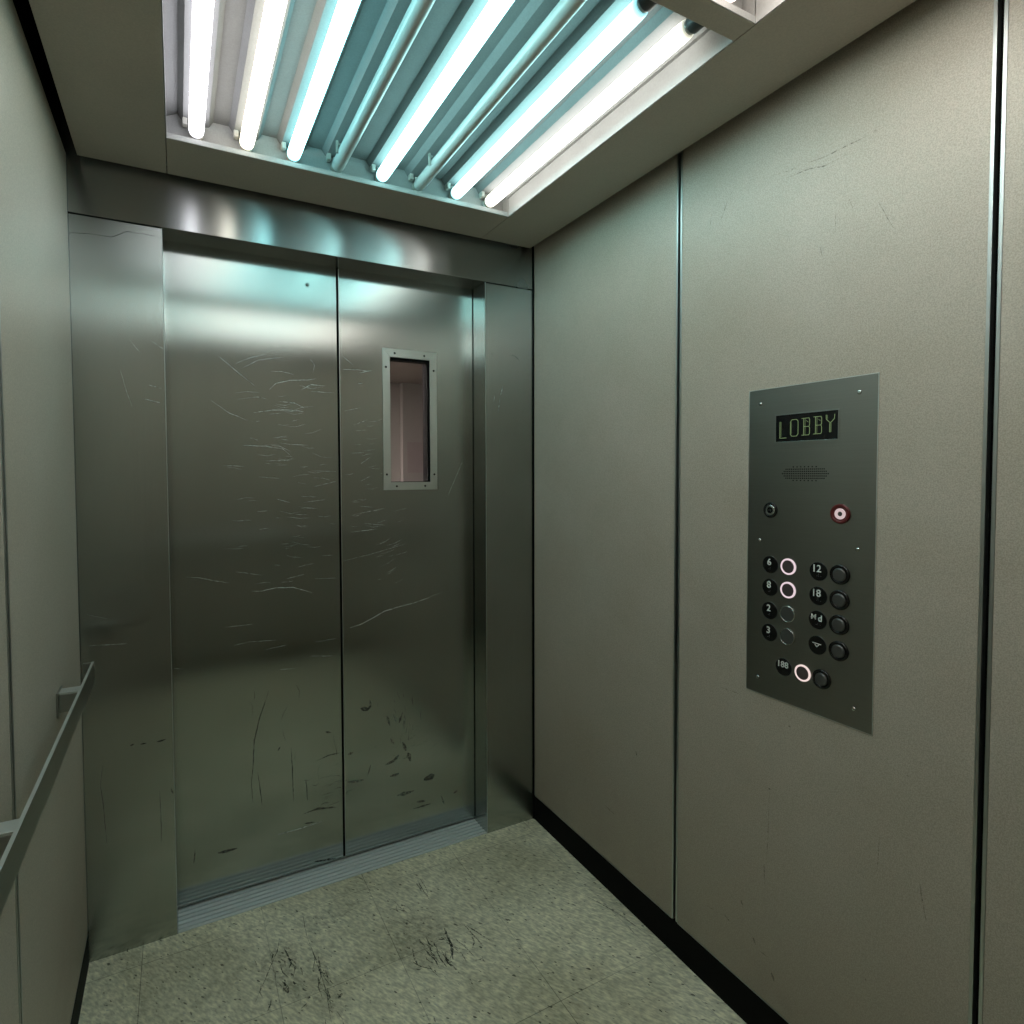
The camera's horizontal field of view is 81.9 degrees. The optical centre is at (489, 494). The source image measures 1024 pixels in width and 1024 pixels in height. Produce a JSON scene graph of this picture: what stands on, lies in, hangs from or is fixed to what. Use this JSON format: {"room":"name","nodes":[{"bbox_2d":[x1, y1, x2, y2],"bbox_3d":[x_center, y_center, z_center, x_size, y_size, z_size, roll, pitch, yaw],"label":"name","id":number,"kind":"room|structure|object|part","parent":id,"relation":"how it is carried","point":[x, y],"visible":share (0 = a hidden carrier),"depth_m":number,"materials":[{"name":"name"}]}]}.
{"room":"elevator interior","nodes":[
{"label":"elevator interior","id":0,"kind":"room"},
{"bbox_2d":[0,0,87,1023],"bbox_3d":[-0.612,0.078,0.565,0.051,2.620,2.486,-1,2,-28],"label":"wall","id":1,"kind":"structure","parent":0,"point":[44,924],"depth_m":1.19,"materials":[{"name":"beige"}]},
{"bbox_3d":[-0.637,0.195,0.655,0.014,2.200,0.709,-1,2,-28],"label":"wall panel","id":2,"kind":"part","parent":1,"relation":"part of","materials":[{"name":"grey metal"}]},
{"bbox_2d":[0,661,94,915],"bbox_3d":[-0.548,0.497,0.575,0.056,0.076,2.100,-1,2,-28],"label":"handrail","id":3,"kind":"object","parent":1,"relation":"attached to","point":[16,835],"visible":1,"depth_m":0.92,"materials":[{"name":"grey metal"}]},
{"bbox_3d":[-0.997,0.481,1.367,0.004,0.056,0.062,-1,2,-28],"label":"wall plate","id":4,"kind":"part","parent":3,"relation":"part of","materials":[{"name":"grey metal"}]},
{"bbox_2d":[71,936,88,1023],"bbox_3d":[-0.600,1.343,0.633,0.015,0.087,2.402,-1,2,-28],"label":"baseboard","id":5,"kind":"structure","parent":1,"relation":"attached to","point":[85,964],"depth_m":1.57,"materials":[{"name":"black"}]},
{"bbox_2d":[58,95,533,961],"bbox_3d":[-0.552,0.027,2.064,1.594,2.618,0.160,-1,2,-28],"label":"wall","id":6,"kind":"structure","parent":0,"point":[120,216],"depth_m":1.76,"materials":[{"name":"metal"}]},
{"bbox_2d":[163,240,344,906],"bbox_3d":[-0.776,0.251,2.004,0.602,2.153,0.038,-1,2,-28],"label":"door","id":7,"kind":"structure","parent":6,"relation":"in","point":[252,341],"depth_m":1.98,"materials":[{"name":"metal"}]},
{"bbox_3d":[-0.534,-1.040,2.041,1.539,0.484,0.157,-1,2,-28],"label":"transom panel","id":8,"kind":"part","parent":6,"relation":"part of","materials":[{"name":"metal"}]},
{"bbox_2d":[178,817,486,933],"bbox_3d":[-0.522,1.339,2.132,1.068,0.015,0.166,-1,2,-28],"label":"door sill","id":9,"kind":"structure","parent":6,"relation":"attached to","point":[219,907],"depth_m":2.07,"materials":[{"name":"silver metal"}]},
{"bbox_2d":[338,268,474,855],"bbox_3d":[-0.291,0.240,2.259,0.558,2.153,0.041,-1,2,-28],"label":"door","id":10,"kind":"structure","parent":6,"relation":"in","point":[406,370],"depth_m":2.23,"materials":[{"name":"metal"}]},
{"bbox_3d":[0.051,0.257,2.393,0.230,2.132,0.155,-1,2,-28],"label":"return panel","id":11,"kind":"part","parent":6,"relation":"part of","materials":[{"name":"metal"}]},
{"bbox_2d":[78,818,745,1023],"bbox_3d":[0.017,1.393,1.102,1.573,0.050,2.711,-1,2,-28],"label":"floor","id":12,"kind":"structure","parent":0,"point":[505,925],"depth_m":1.71,"materials":[{"name":"plastic"}]},
{"bbox_2d":[29,0,915,247],"bbox_3d":[0.064,-0.987,0.909,1.450,0.165,2.343,-1,2,-28],"label":"ceiling","id":13,"kind":"structure","parent":0,"point":[236,25],"depth_m":1.42,"materials":[{"name":"grey metal"}]},
{"bbox_3d":[-0.482,-0.904,0.622,0.214,0.022,2.343,-1,2,-28],"label":"panel","id":14,"kind":"part","parent":13,"relation":"part of","materials":[{"name":"beige paint"}]},
{"bbox_3d":[-0.623,-0.961,1.120,0.002,0.101,0.916,-1,2,-28],"label":"plate","id":15,"kind":"part","parent":13,"relation":"part of","materials":[{"name":"white metal"}]},
{"bbox_2d":[182,117,186,127],"bbox_3d":[-0.810,-0.987,1.565,0.012,0.018,0.022,-1,2,-28],"label":"socket","id":16,"kind":"object","parent":13,"relation":"attached to","point":[184,119],"depth_m":1.56,"materials":[{"name":"grey plastic"}]},
{"bbox_2d":[189,0,213,138],"bbox_3d":[-0.580,-0.956,1.189,0.037,0.037,0.893,-1,2,-28],"label":"fluorescent tube","id":17,"kind":"object","parent":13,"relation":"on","point":[202,10],"visible":1,"depth_m":1.29,"materials":[{"name":"white glass"}]},
{"bbox_2d":[233,129,238,139],"bbox_3d":[-0.699,-0.990,1.624,0.012,0.018,0.022,-1,2,-28],"label":"socket","id":18,"kind":"object","parent":13,"relation":"attached to","point":[235,131],"depth_m":1.62,"materials":[{"name":"grey plastic"}]},
{"bbox_2d":[240,0,287,150],"bbox_3d":[-0.469,-0.959,1.248,0.037,0.037,0.893,-1,2,-28],"label":"fluorescent tube","id":19,"kind":"object","parent":13,"relation":"attached to","point":[274,10],"visible":1,"depth_m":1.31,"materials":[{"name":"white glass"}]},
{"bbox_2d":[281,141,285,151],"bbox_3d":[-0.589,-0.992,1.682,0.012,0.018,0.022,-1,2,-28],"label":"socket","id":20,"kind":"object","parent":13,"relation":"attached to","point":[283,143],"depth_m":1.67,"materials":[{"name":"grey plastic"}]},
{"bbox_2d":[287,0,360,161],"bbox_3d":[-0.359,-0.961,1.306,0.037,0.037,0.893,-1,2,-28],"label":"fluorescent tube","id":21,"kind":"object","parent":13,"relation":"attached to","point":[344,14],"visible":1,"depth_m":1.32,"materials":[{"name":"white glass"}]},
{"bbox_2d":[326,153,330,161],"bbox_3d":[-0.476,-0.995,1.742,0.012,0.018,0.022,-1,2,-28],"label":"socket","id":22,"kind":"object","parent":13,"relation":"attached to","point":[328,155],"depth_m":1.73,"materials":[{"name":"grey plastic"}]},
{"bbox_3d":[-0.406,-0.992,1.799,1.022,0.088,0.002,-1,2,-28],"label":"plate","id":23,"kind":"part","parent":13,"relation":"part of","materials":[{"name":"grey metal"}]},
{"bbox_3d":[-0.435,-0.943,1.857,1.020,0.014,0.204,-1,2,-28],"label":"panel","id":24,"kind":"part","parent":13,"relation":"part of","materials":[{"name":"beige paint"}]},
{"bbox_2d":[370,164,375,172],"bbox_3d":[-0.358,-0.997,1.804,0.012,0.018,0.022,-1,2,-28],"label":"socket","id":25,"kind":"object","parent":13,"relation":"attached to","point":[372,166],"depth_m":1.80,"materials":[{"name":"grey plastic"}]},
{"bbox_2d":[332,0,435,171],"bbox_3d":[-0.246,-0.964,1.365,0.037,0.037,0.893,-1,2,-28],"label":"fluorescent tube","id":26,"kind":"object","parent":13,"relation":"attached to","point":[417,11],"visible":0.99,"depth_m":1.34,"materials":[{"name":"white glass"}]},
{"bbox_2d":[408,173,413,181],"bbox_3d":[-0.249,-1.000,1.861,0.012,0.018,0.022,-1,2,-28],"label":"socket","id":27,"kind":"object","parent":13,"relation":"attached to","point":[410,175],"depth_m":1.85,"materials":[{"name":"grey plastic"}]},
{"bbox_2d":[376,0,514,181],"bbox_3d":[-0.128,-0.966,1.428,0.037,0.037,0.893,-1,2,-28],"label":"fluorescent tube","id":28,"kind":"object","parent":13,"relation":"attached to","point":[493,12],"visible":1,"depth_m":1.35,"materials":[{"name":"white glass"}]},
{"bbox_2d":[445,182,450,190],"bbox_3d":[-0.137,-1.002,1.921,0.012,0.018,0.022,-1,2,-28],"label":"socket","id":29,"kind":"object","parent":13,"relation":"attached to","point":[447,184],"depth_m":1.91,"materials":[{"name":"grey plastic"}]},
{"bbox_3d":[0.063,-1.067,0.906,1.430,0.005,2.323,-1,2,-28],"label":"box lid","id":30,"kind":"part","parent":13,"relation":"part of","materials":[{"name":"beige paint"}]},
{"bbox_3d":[0.064,-0.987,0.909,1.450,0.165,2.343,-1,2,-28],"label":"ceiling canopy","id":31,"kind":"part","parent":13,"relation":"part of","materials":[{"name":"grey metal"}]},
{"bbox_2d":[479,191,484,198],"bbox_3d":[-0.026,-1.004,1.979,0.012,0.018,0.022,-1,2,-28],"label":"socket","id":32,"kind":"object","parent":13,"relation":"attached to","point":[481,193],"depth_m":1.97,"materials":[{"name":"grey plastic"}]},
{"bbox_2d":[414,0,586,190],"bbox_3d":[-0.019,-0.969,1.486,0.037,0.037,0.893,-1,2,-28],"label":"fluorescent tube","id":33,"kind":"object","parent":13,"relation":"attached to","point":[563,12],"visible":1,"depth_m":1.36,"materials":[{"name":"white glass"}]},
{"bbox_3d":[0.054,-1.002,2.020,0.002,0.087,0.038,-1,2,-28],"label":"plate","id":34,"kind":"part","parent":13,"relation":"part of","materials":[{"name":"white metal"}]},
{"bbox_2d":[451,0,647,199],"bbox_3d":[0.093,-0.971,1.545,0.037,0.037,0.893,-1,2,-28],"label":"fluorescent tube","id":35,"kind":"object","parent":13,"relation":"attached to","point":[632,14],"visible":0.9,"depth_m":1.40,"materials":[{"name":"white glass"}]},
{"bbox_2d":[484,19,692,207],"bbox_3d":[0.204,-0.973,1.603,0.037,0.037,0.893,-1,2,-28],"label":"fluorescent tube","id":36,"kind":"object","parent":13,"relation":"attached to","point":[677,37],"visible":0.86,"depth_m":1.46,"materials":[{"name":"white glass"}]},
{"bbox_3d":[0.273,-0.997,1.593,0.009,0.016,0.916,-1,2,-28],"label":"plate","id":37,"kind":"part","parent":13,"relation":"part of","materials":[{"name":"white metal"}]},
{"bbox_3d":[0.278,-0.981,1.596,0.002,0.101,0.916,-1,2,-28],"label":"plate","id":38,"kind":"part","parent":13,"relation":"part of","materials":[{"name":"grey metal"}]},
{"bbox_3d":[0.611,-0.928,1.200,0.212,0.022,2.343,-1,2,-28],"label":"panel","id":39,"kind":"part","parent":13,"relation":"part of","materials":[{"name":"beige paint"}]},
{"bbox_3d":[0.051,-0.964,0.936,1.022,0.087,0.002,-1,2,-28],"label":"plate","id":40,"kind":"part","parent":13,"relation":"part of","materials":[{"name":"white metal"}]},
{"bbox_3d":[0.509,-0.974,1.160,0.002,0.087,0.030,-1,2,-28],"label":"plate","id":41,"kind":"part","parent":13,"relation":"part of","materials":[{"name":"white metal"}]},
{"bbox_3d":[0.736,-0.953,0.731,0.002,0.101,0.938,-1,2,-28],"label":"plate","id":42,"kind":"part","parent":13,"relation":"part of","materials":[{"name":"white metal"}]},
{"bbox_2d":[534,0,1023,1023],"bbox_3d":[0.769,0.048,1.295,0.051,2.620,2.486,-1,2,-28],"label":"wall","id":43,"kind":"structure","parent":0,"point":[864,215],"depth_m":1.34,"materials":[{"name":"beige"}]},
{"bbox_3d":[0.361,0.130,2.031,0.014,2.208,0.752,-1,2,-28],"label":"wall panel","id":44,"kind":"part","parent":43,"relation":"part of","materials":[{"name":"beige laminate"}]},
{"bbox_2d":[534,795,788,1023],"bbox_3d":[0.749,1.308,1.346,0.015,0.097,2.402,-1,2,-28],"label":"baseboard","id":45,"kind":"structure","parent":43,"relation":"attached to","point":[741,999],"depth_m":1.76,"materials":[{"name":"black rubber"}]},
{"bbox_2d":[746,372,879,735],"bbox_3d":[0.715,0.121,1.339,0.007,0.746,0.307,-1,2,-28],"label":"control panel","id":46,"kind":"object","parent":43,"relation":"attached to","point":[813,455],"visible":1,"depth_m":1.32,"materials":[{"name":"metal"}]},
{"bbox_3d":[0.676,0.334,1.426,0.001,0.041,0.041,-1,2,-28],"label":"number plate","id":47,"kind":"part","parent":46,"relation":"part of","materials":[{"name":"black plastic"}]},
{"bbox_3d":[0.675,0.280,1.424,0.001,0.041,0.041,-1,2,-28],"label":"number plate","id":48,"kind":"part","parent":46,"relation":"part of","materials":[{"name":"black plastic"}]},
{"bbox_3d":[0.675,0.224,1.422,0.001,0.041,0.041,-1,2,-28],"label":"number plate","id":49,"kind":"part","parent":46,"relation":"part of","materials":[{"name":"black plastic"}]},
{"bbox_3d":[0.675,0.169,1.420,0.001,0.041,0.041,-1,2,-28],"label":"number plate","id":50,"kind":"part","parent":46,"relation":"part of","materials":[{"name":"black plastic"}]},
{"bbox_2d":[763,502,777,517],"bbox_3d":[0.673,0.037,1.416,0.003,0.037,0.037,-1,2,-28],"label":"switch","id":51,"kind":"object","parent":46,"relation":"attached to","point":[770,509],"depth_m":1.41,"materials":[{"name":"silver metal"}]},
{"bbox_3d":[0.694,0.408,1.394,0.001,0.041,0.041,-1,2,-28],"label":"number plate","id":52,"kind":"part","parent":46,"relation":"part of","materials":[{"name":"black plastic"}]},
{"bbox_3d":[0.732,0.337,1.319,0.001,0.041,0.041,-1,2,-28],"label":"number plate","id":53,"kind":"part","parent":46,"relation":"part of","materials":[{"name":"black plastic"}]},
{"bbox_3d":[0.732,0.280,1.317,0.001,0.041,0.041,-1,2,-28],"label":"number plate","id":54,"kind":"part","parent":46,"relation":"part of","materials":[{"name":"black plastic"}]},
{"bbox_3d":[0.732,0.226,1.315,0.001,0.041,0.041,-1,2,-28],"label":"number plate","id":55,"kind":"part","parent":46,"relation":"part of","materials":[{"name":"black plastic"}]},
{"bbox_3d":[0.732,0.171,1.313,0.001,0.041,0.041,-1,2,-28],"label":"number plate","id":56,"kind":"part","parent":46,"relation":"part of","materials":[{"name":"black plastic"}]},
{"bbox_3d":[0.713,0.152,1.368,0.014,2.208,0.709,-1,2,-28],"label":"wall panel","id":57,"kind":"part","parent":43,"relation":"part of","materials":[{"name":"beige laminate"}]},
{"bbox_3d":[1.057,0.173,0.718,0.014,2.208,0.720,-1,2,-28],"label":"wall panel","id":58,"kind":"part","parent":43,"relation":"part of","materials":[{"name":"beige laminate"}]}
]}

